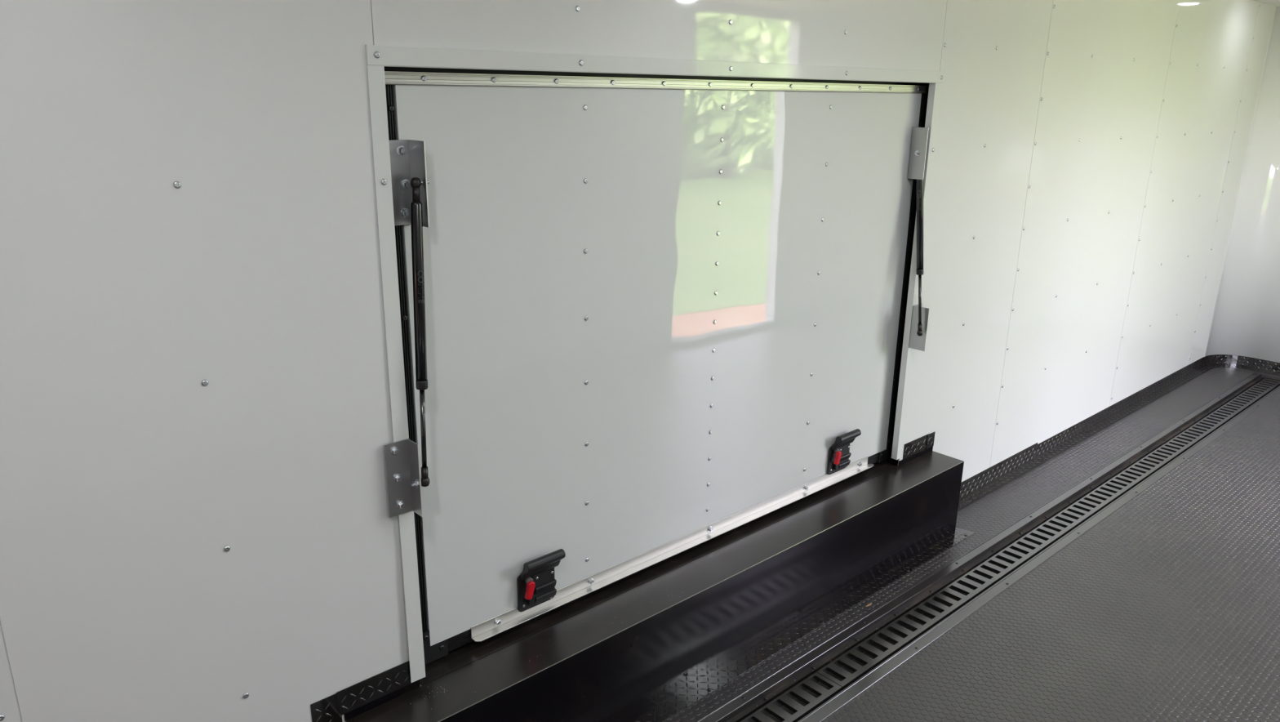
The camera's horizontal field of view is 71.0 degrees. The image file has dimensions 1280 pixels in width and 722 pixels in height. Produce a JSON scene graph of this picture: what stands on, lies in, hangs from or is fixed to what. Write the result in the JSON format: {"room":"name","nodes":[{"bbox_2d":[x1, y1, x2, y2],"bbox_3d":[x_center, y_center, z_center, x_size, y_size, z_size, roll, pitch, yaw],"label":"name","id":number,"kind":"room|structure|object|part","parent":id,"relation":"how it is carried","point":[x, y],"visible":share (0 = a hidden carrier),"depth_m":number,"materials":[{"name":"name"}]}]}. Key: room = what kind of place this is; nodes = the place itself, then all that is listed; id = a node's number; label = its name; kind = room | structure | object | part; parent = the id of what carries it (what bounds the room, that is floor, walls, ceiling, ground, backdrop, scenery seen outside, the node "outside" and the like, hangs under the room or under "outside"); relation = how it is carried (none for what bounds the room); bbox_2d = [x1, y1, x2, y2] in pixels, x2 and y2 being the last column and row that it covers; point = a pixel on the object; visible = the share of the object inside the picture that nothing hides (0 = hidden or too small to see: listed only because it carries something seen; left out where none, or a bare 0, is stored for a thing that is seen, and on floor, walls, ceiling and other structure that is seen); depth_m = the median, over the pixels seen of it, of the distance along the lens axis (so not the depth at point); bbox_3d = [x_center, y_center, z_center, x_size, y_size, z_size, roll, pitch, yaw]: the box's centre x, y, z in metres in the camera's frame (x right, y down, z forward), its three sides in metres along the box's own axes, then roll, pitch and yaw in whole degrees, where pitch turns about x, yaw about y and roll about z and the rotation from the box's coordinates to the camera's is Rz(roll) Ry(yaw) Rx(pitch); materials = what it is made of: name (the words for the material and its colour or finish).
{"room":"cargo space","nodes":[
{"label":"cargo space","id":0,"kind":"room"},
{"bbox_2d":[0,0,1275,721],"bbox_3d":[0.291,-0.196,2.606,8.730,2.135,0.103,-14,22,-40],"label":"wall","id":1,"kind":"structure","parent":0,"point":[196,525],"depth_m":1.72,"materials":[{"name":"white"}]},
{"bbox_2d":[310,693,342,721],"bbox_3d":[-0.676,0.901,1.972,0.064,0.374,0.003,-14,22,-40],"label":"trim","id":2,"kind":"structure","parent":1,"relation":"attached to","point":[326,709],"depth_m":1.93,"materials":[{"name":"black metal"}]},
{"bbox_2d":[336,660,412,716],"bbox_3d":[-0.589,0.728,1.997,0.176,0.061,0.003,-14,22,-40],"label":"trim","id":3,"kind":"structure","parent":1,"relation":"attached to","point":[354,696],"depth_m":1.99,"materials":[{"name":"black metal"}]},
{"bbox_2d":[366,64,425,682],"bbox_3d":[-0.508,0.087,1.876,0.036,1.342,0.026,-14,22,-40],"label":"trim","id":4,"kind":"structure","parent":1,"relation":"attached to","point":[375,73],"depth_m":1.83,"materials":[{"name":"white metal"}]},
{"bbox_2d":[383,438,422,517],"bbox_3d":[-0.498,0.254,1.893,0.056,0.167,0.045,-14,22,-40],"label":"bracket","id":5,"kind":"object","parent":1,"relation":"attached to","point":[402,465],"visible":1,"depth_m":1.90,"materials":[{"name":"silver metal"}]},
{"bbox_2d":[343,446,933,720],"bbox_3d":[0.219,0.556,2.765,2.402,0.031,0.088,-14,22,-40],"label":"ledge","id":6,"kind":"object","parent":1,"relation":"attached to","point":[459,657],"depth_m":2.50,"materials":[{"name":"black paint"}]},
{"bbox_2d":[364,44,943,83],"bbox_3d":[0.240,-0.755,2.322,2.024,0.038,0.029,-14,22,-40],"label":"trim","id":7,"kind":"structure","parent":1,"relation":"attached to","point":[386,55],"depth_m":2.05,"materials":[{"name":"white metal"}]},
{"bbox_2d":[384,66,928,664],"bbox_3d":[0.228,-0.095,2.575,2.062,1.406,0.120,-14,22,-40],"label":"door","id":8,"kind":"structure","parent":1,"relation":"in","point":[664,314],"depth_m":2.36,"materials":[{"name":"white plastic"}]},
{"bbox_2d":[410,177,430,486],"bbox_3d":[-0.455,-0.050,1.858,0.025,0.646,0.087,2,17,3],"label":"gas strut","id":9,"kind":"object","parent":8,"relation":"attached to","point":[416,214],"visible":1,"depth_m":1.84,"materials":[{"name":"black paint"}]},
{"bbox_2d":[410,177,420,200],"bbox_3d":[-0.450,-0.344,1.801,0.020,0.049,0.020,-14,22,-40],"label":"socket","id":10,"kind":"object","parent":9,"relation":"attached to","point":[415,181],"depth_m":1.79,"materials":[{"name":"black"}]},
{"bbox_3d":[-0.458,0.147,1.897,0.010,0.185,0.028,1,17,2],"label":"piston rod","id":11,"kind":"part","parent":9,"relation":"part of","materials":[{"name":"grey metal"}]},
{"bbox_2d":[421,466,430,486],"bbox_3d":[-0.460,0.248,1.916,0.020,0.044,0.020,-14,22,-40],"label":"socket","id":12,"kind":"object","parent":9,"relation":"attached to","point":[425,482],"depth_m":1.91,"materials":[{"name":"black"}]},
{"bbox_3d":[-0.497,0.681,2.150,0.078,0.086,0.004,-14,22,-40],"label":"corner plate","id":13,"kind":"part","parent":8,"relation":"part of","materials":[{"name":"black plastic"}]},
{"bbox_3d":[-0.281,0.584,2.287,0.027,0.049,0.014,-14,22,-40],"label":"lever","id":14,"kind":"part","parent":8,"relation":"part of","materials":[{"name":"red plastic"}]},
{"bbox_3d":[0.223,-0.731,2.378,1.981,0.025,0.005,-14,22,-40],"label":"hinge rail","id":15,"kind":"part","parent":8,"relation":"part of","materials":[{"name":"silver metal"}]},
{"bbox_3d":[0.223,0.521,2.756,1.700,0.033,0.028,-14,22,-40],"label":"pull rail","id":16,"kind":"part","parent":8,"relation":"part of","materials":[{"name":"silver metal"}]},
{"bbox_3d":[0.686,0.336,3.117,0.027,0.049,0.014,-14,22,-40],"label":"lever","id":17,"kind":"part","parent":8,"relation":"part of","materials":[{"name":"red plastic"}]},
{"bbox_3d":[0.922,0.333,3.373,0.078,0.086,0.004,-14,22,-40],"label":"corner plate","id":18,"kind":"part","parent":8,"relation":"part of","materials":[{"name":"black plastic"}]},
{"bbox_2d":[915,179,924,336],"bbox_3d":[0.962,-0.400,3.080,0.027,0.631,0.102,-10,20,-33],"label":"gas strut","id":19,"kind":"object","parent":8,"relation":"attached to","point":[919,271],"visible":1,"depth_m":3.07,"materials":[{"name":"black paint"}]},
{"bbox_3d":[0.972,-0.209,3.114,0.010,0.185,0.035,-9,19,-30],"label":"piston rod","id":20,"kind":"part","parent":19,"relation":"part of","materials":[{"name":"grey metal"}]},
{"bbox_2d":[916,323,923,336],"bbox_3d":[0.978,-0.108,3.131,0.020,0.044,0.022,-14,22,-40],"label":"socket","id":21,"kind":"object","parent":19,"relation":"attached to","point":[919,332],"depth_m":3.13,"materials":[{"name":"black metal"}]},
{"bbox_2d":[419,82,928,684],"bbox_3d":[0.223,-0.102,2.578,2.042,1.375,0.094,-14,22,-40],"label":"trim","id":22,"kind":"structure","parent":1,"relation":"attached to","point":[926,84],"depth_m":3.24,"materials":[{"name":"black"}]},
{"bbox_2d":[902,433,928,459],"bbox_3d":[1.051,0.325,3.413,0.173,0.060,0.003,-14,22,-40],"label":"trim","id":23,"kind":"structure","parent":1,"relation":"attached to","point":[910,448],"depth_m":3.41,"materials":[{"name":"black metal"}]},
{"bbox_2d":[891,82,942,459],"bbox_3d":[0.970,-0.279,3.157,0.042,1.338,0.026,-14,22,-40],"label":"trim","id":24,"kind":"structure","parent":1,"relation":"attached to","point":[935,89],"depth_m":3.15,"materials":[{"name":"white metal"}]},
{"bbox_2d":[909,302,929,351],"bbox_3d":[1.003,-0.120,3.178,0.054,0.155,0.062,-14,22,-40],"label":"bracket","id":25,"kind":"object","parent":1,"relation":"attached to","point":[917,342],"visible":0.8,"depth_m":3.16,"materials":[{"name":"silver metal"}]},
{"bbox_2d":[925,431,935,448],"bbox_3d":[1.126,0.308,3.474,0.053,0.060,0.003,-14,22,-40],"label":"trim","id":26,"kind":"structure","parent":1,"relation":"attached to","point":[931,437],"depth_m":3.47,"materials":[{"name":"black metal"}]},
{"bbox_2d":[957,356,1209,511],"bbox_3d":[2.361,0.305,4.601,3.230,0.082,0.052,-14,22,-40],"label":"baseboard","id":27,"kind":"structure","parent":1,"relation":"attached to","point":[1070,437],"depth_m":4.38,"materials":[{"name":"black metal"}]},
{"bbox_2d":[662,367,1279,721],"bbox_3d":[1.190,1.102,2.143,9.000,0.061,2.440,-14,22,-40],"label":"floor","id":28,"kind":"structure","parent":0,"point":[1213,577],"depth_m":2.96,"materials":[{"name":"metal"}]},
{"bbox_2d":[345,450,964,721],"bbox_3d":[0.291,0.727,2.731,2.402,0.296,0.136,-14,22,-40],"label":"box","id":29,"kind":"object","parent":28,"relation":"on","point":[620,658],"visible":1,"depth_m":2.54,"materials":[{"name":"black paint"}]},
{"bbox_2d":[630,527,974,721],"bbox_3d":[0.332,0.886,2.707,2.526,0.005,0.097,-14,22,-40],"label":"trim","id":30,"kind":"structure","parent":28,"relation":"on","point":[673,705],"depth_m":2.81,"materials":[{"name":"black metal"}]},
{"bbox_2d":[697,372,1279,721],"bbox_3d":[1.569,0.691,3.505,6.263,0.057,0.219,-14,22,-40],"label":"floor drain grate","id":31,"kind":"object","parent":28,"relation":"in","point":[1052,508],"depth_m":3.15,"materials":[{"name":"black metal"}]},
{"bbox_3d":[-0.090,1.107,2.078,1.728,0.035,0.093,-14,22,-40],"label":"drain grate","id":32,"kind":"part","parent":31,"relation":"part of","materials":[{"name":"grey metal"}]},
{"bbox_3d":[2.228,0.538,4.075,4.493,0.035,0.093,-14,22,-40],"label":"drain grate","id":33,"kind":"part","parent":31,"relation":"part of","materials":[{"name":"grey metal"}]},
{"bbox_2d":[1204,5,1279,362],"bbox_3d":[4.441,-0.742,4.615,0.230,2.135,2.360,-14,22,-40],"label":"wall","id":34,"kind":"structure","parent":0,"point":[1246,320],"depth_m":5.49,"materials":[{"name":"white"}]},
{"bbox_2d":[1201,354,1279,376],"bbox_3d":[4.376,0.236,4.945,0.240,0.070,2.220,-14,22,-40],"label":"baseboard","id":35,"kind":"structure","parent":34,"relation":"attached to","point":[1210,362],"depth_m":5.68,"materials":[{"name":"black metal"}]},
{"bbox_2d":[1253,0,1279,6],"bbox_3d":[1.226,-0.989,1.513,9.010,0.040,2.450,-14,22,-40],"label":"ceiling","id":36,"kind":"structure","parent":0,"point":[1275,2],"depth_m":4.87,"materials":[{"name":"white"}]}
]}

